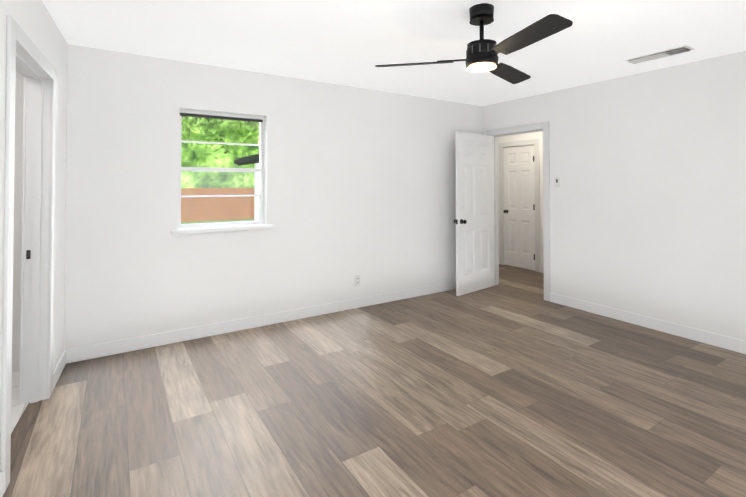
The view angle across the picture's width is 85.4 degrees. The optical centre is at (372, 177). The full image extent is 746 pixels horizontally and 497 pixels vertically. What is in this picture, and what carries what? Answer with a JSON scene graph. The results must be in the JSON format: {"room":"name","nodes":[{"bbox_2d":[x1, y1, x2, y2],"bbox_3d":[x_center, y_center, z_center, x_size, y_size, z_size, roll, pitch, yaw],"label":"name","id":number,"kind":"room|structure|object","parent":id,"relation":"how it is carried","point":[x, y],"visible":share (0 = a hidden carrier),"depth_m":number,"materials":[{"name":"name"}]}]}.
{"room":"empty bedroom","nodes":[
{"label":"empty bedroom","id":0,"kind":"room"},
{"bbox_2d":[11,372,28,432],"bbox_3d":[-1.868,1.372,0.709,1.250,0.004,4.640,0,-1,-29],"label":"tile floor","id":1,"kind":"structure","parent":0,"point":[17,409],"depth_m":2.50,"materials":[{"name":"white tile"}]},
{"bbox_2d":[0,0,67,471],"bbox_3d":[-1.265,0.158,0.989,0.120,2.440,4.760,0,-1,-29],"label":"wall","id":2,"kind":"structure","parent":0,"point":[34,20],"depth_m":2.73,"materials":[{"name":"white paint"}]},
{"bbox_2d":[1,16,56,492],"bbox_3d":[-1.923,0.338,2.188,0.152,2.117,0.984,0,-1,-29],"label":"door frame","id":3,"kind":"structure","parent":2,"relation":"attached to","point":[26,58],"depth_m":2.53,"materials":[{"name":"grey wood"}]},
{"bbox_2d":[0,350,65,496],"bbox_3d":[-1.227,1.327,1.040,0.013,0.105,4.605,0,-1,-29],"label":"baseboard","id":4,"kind":"structure","parent":2,"relation":"attached to","point":[59,367],"depth_m":2.76,"materials":[{"name":"white wood"}]},
{"bbox_2d":[12,44,482,372],"bbox_3d":[-1.075,0.204,4.007,6.050,2.440,0.180,1,-1,-33],"label":"wall","id":5,"kind":"structure","parent":0,"point":[361,182],"depth_m":3.81,"materials":[{"name":"white paint"}]},
{"bbox_2d":[178,109,263,227],"bbox_3d":[-1.424,-0.079,3.823,0.780,1.060,0.062,1,-1,-33],"label":"window","id":6,"kind":"structure","parent":5,"relation":"in","point":[214,116],"depth_m":3.82,"materials":[{"name":"white plastic"}]},
{"bbox_2d":[171,224,273,233],"bbox_3d":[-1.374,0.466,3.737,0.900,0.036,0.145,1,-1,-33],"label":"window sill","id":7,"kind":"structure","parent":5,"relation":"attached to","point":[219,228],"depth_m":3.67,"materials":[{"name":"white wood"}]},
{"bbox_2d":[66,281,455,363],"bbox_3d":[-0.403,1.376,4.293,4.590,0.105,0.030,1,-1,-33],"label":"baseboard","id":8,"kind":"structure","parent":5,"relation":"attached to","point":[77,354],"depth_m":3.74,"materials":[{"name":"white wood"}]},
{"bbox_2d":[355,275,359,285],"bbox_3d":[-0.169,1.131,4.459,0.072,0.116,0.009,1,-1,-33],"label":"electrical outlet plate","id":9,"kind":"object","parent":5,"relation":"attached to","point":[357,280],"visible":1,"depth_m":4.45,"materials":[{"name":"white plastic"}]},
{"bbox_2d":[2,264,745,496],"bbox_3d":[0.418,1.458,2.942,7.440,0.100,5.690,1,-1,-33],"label":"floor","id":10,"kind":"structure","parent":0,"point":[513,383],"depth_m":2.42,"materials":[{"name":"wood"}]},
{"bbox_2d":[42,0,745,105],"bbox_3d":[0.418,-1.092,2.981,7.440,0.120,5.690,1,-1,-33],"label":"ceiling","id":11,"kind":"structure","parent":0,"point":[352,43],"depth_m":2.95,"materials":[{"name":"white paint"}]},
{"bbox_2d":[375,3,572,83],"bbox_3d":[0.766,-0.857,2.449,1.154,0.366,1.144,1,-1,-33],"label":"ceiling fan","id":12,"kind":"object","parent":11,"relation":"hanging from","point":[481,54],"visible":1,"depth_m":2.40,"materials":[{"name":"black metal"}]},
{"bbox_2d":[625,45,694,63],"bbox_3d":[2.378,-1.016,3.367,0.164,0.018,0.450,1,-1,-33],"label":"ceiling vent","id":13,"kind":"object","parent":11,"relation":"in","point":[662,54],"visible":1,"depth_m":3.34,"materials":[{"name":"white plastic"}]},
{"bbox_2d":[498,131,543,265],"bbox_3d":[3.469,0.219,4.983,0.120,2.440,5.570,1,-1,-33],"label":"wall","id":14,"kind":"structure","parent":0,"point":[524,136],"depth_m":6.25,"materials":[{"name":"white paint"}]},
{"bbox_2d":[503,145,534,270],"bbox_3d":[2.392,0.471,6.590,0.178,1.969,0.614,1,-1,-33],"label":"hall door","id":15,"kind":"structure","parent":14,"relation":"in","point":[519,219],"depth_m":6.57,"materials":[{"name":"white paint"}]},
{"bbox_2d":[499,139,539,271],"bbox_3d":[2.418,0.431,6.611,0.136,2.067,0.774,1,-1,-33],"label":"door frame","id":16,"kind":"structure","parent":14,"relation":"attached to","point":[535,142],"depth_m":6.48,"materials":[{"name":"white wood"}]},
{"bbox_2d":[483,51,745,340],"bbox_3d":[2.432,0.208,4.249,0.120,2.440,5.690,1,-1,-33],"label":"wall","id":17,"kind":"structure","parent":0,"point":[648,206],"depth_m":3.81,"materials":[{"name":"white paint"}]},
{"bbox_2d":[454,131,494,295],"bbox_3d":[1.317,0.435,5.167,0.786,1.999,0.178,1,-1,-41],"label":"open door","id":18,"kind":"structure","parent":17,"relation":"in","point":[474,220],"depth_m":5.12,"materials":[{"name":"white paint"}]},
{"bbox_2d":[486,121,550,300],"bbox_3d":[1.860,0.393,5.140,0.152,2.097,0.946,1,-1,-33],"label":"door frame","id":19,"kind":"structure","parent":17,"relation":"attached to","point":[526,128],"depth_m":4.77,"materials":[{"name":"white wood"}]},
{"bbox_2d":[554,177,559,186],"bbox_3d":[2.108,0.049,4.631,0.016,0.120,0.072,1,-1,-33],"label":"switch plate","id":20,"kind":"object","parent":17,"relation":"attached to","point":[556,181],"visible":1,"depth_m":4.63,"materials":[{"name":"white plastic"}]},
{"bbox_2d":[550,293,745,353],"bbox_3d":[2.942,1.361,3.306,0.016,0.105,3.283,1,-1,-33],"label":"baseboard","id":21,"kind":"structure","parent":17,"relation":"attached to","point":[733,344],"depth_m":3.76,"materials":[{"name":"white wood"}]},
{"label":"outside","id":22,"kind":"structure","parent":0,"visible":0},
{"bbox_2d":[181,219,253,223],"bbox_3d":[-14.338,2.806,40.672,100.000,0.200,75.950,1,-1,-33],"label":"lawn","id":23,"kind":"structure","parent":22,"point":[217,221],"depth_m":22.52,"materials":[{"name":"green plant"}]},
{"bbox_2d":[181,188,253,222],"bbox_3d":[-7.172,1.513,23.972,22.164,1.875,0.160,1,-1,-33],"label":"fence","id":24,"kind":"object","parent":23,"relation":"on","point":[238,212],"depth_m":22.82,"materials":[{"name":"brown wood"}]},
{"bbox_2d":[181,116,258,214],"bbox_3d":[-7.161,-3.299,34.049,47.020,13.017,16.924,1,-1,-33],"label":"trees","id":25,"kind":"object","parent":23,"relation":"on","point":[219,162],"depth_m":25.03,"materials":[{"name":"green plant"}]},
{"bbox_2d":[234,154,258,219],"bbox_3d":[0.333,0.419,11.195,5.970,3.670,9.020,1,-1,-33],"label":"shed","id":26,"kind":"object","parent":23,"relation":"on","point":[244,161],"depth_m":13.04,"materials":[{"name":"white"}]}
]}

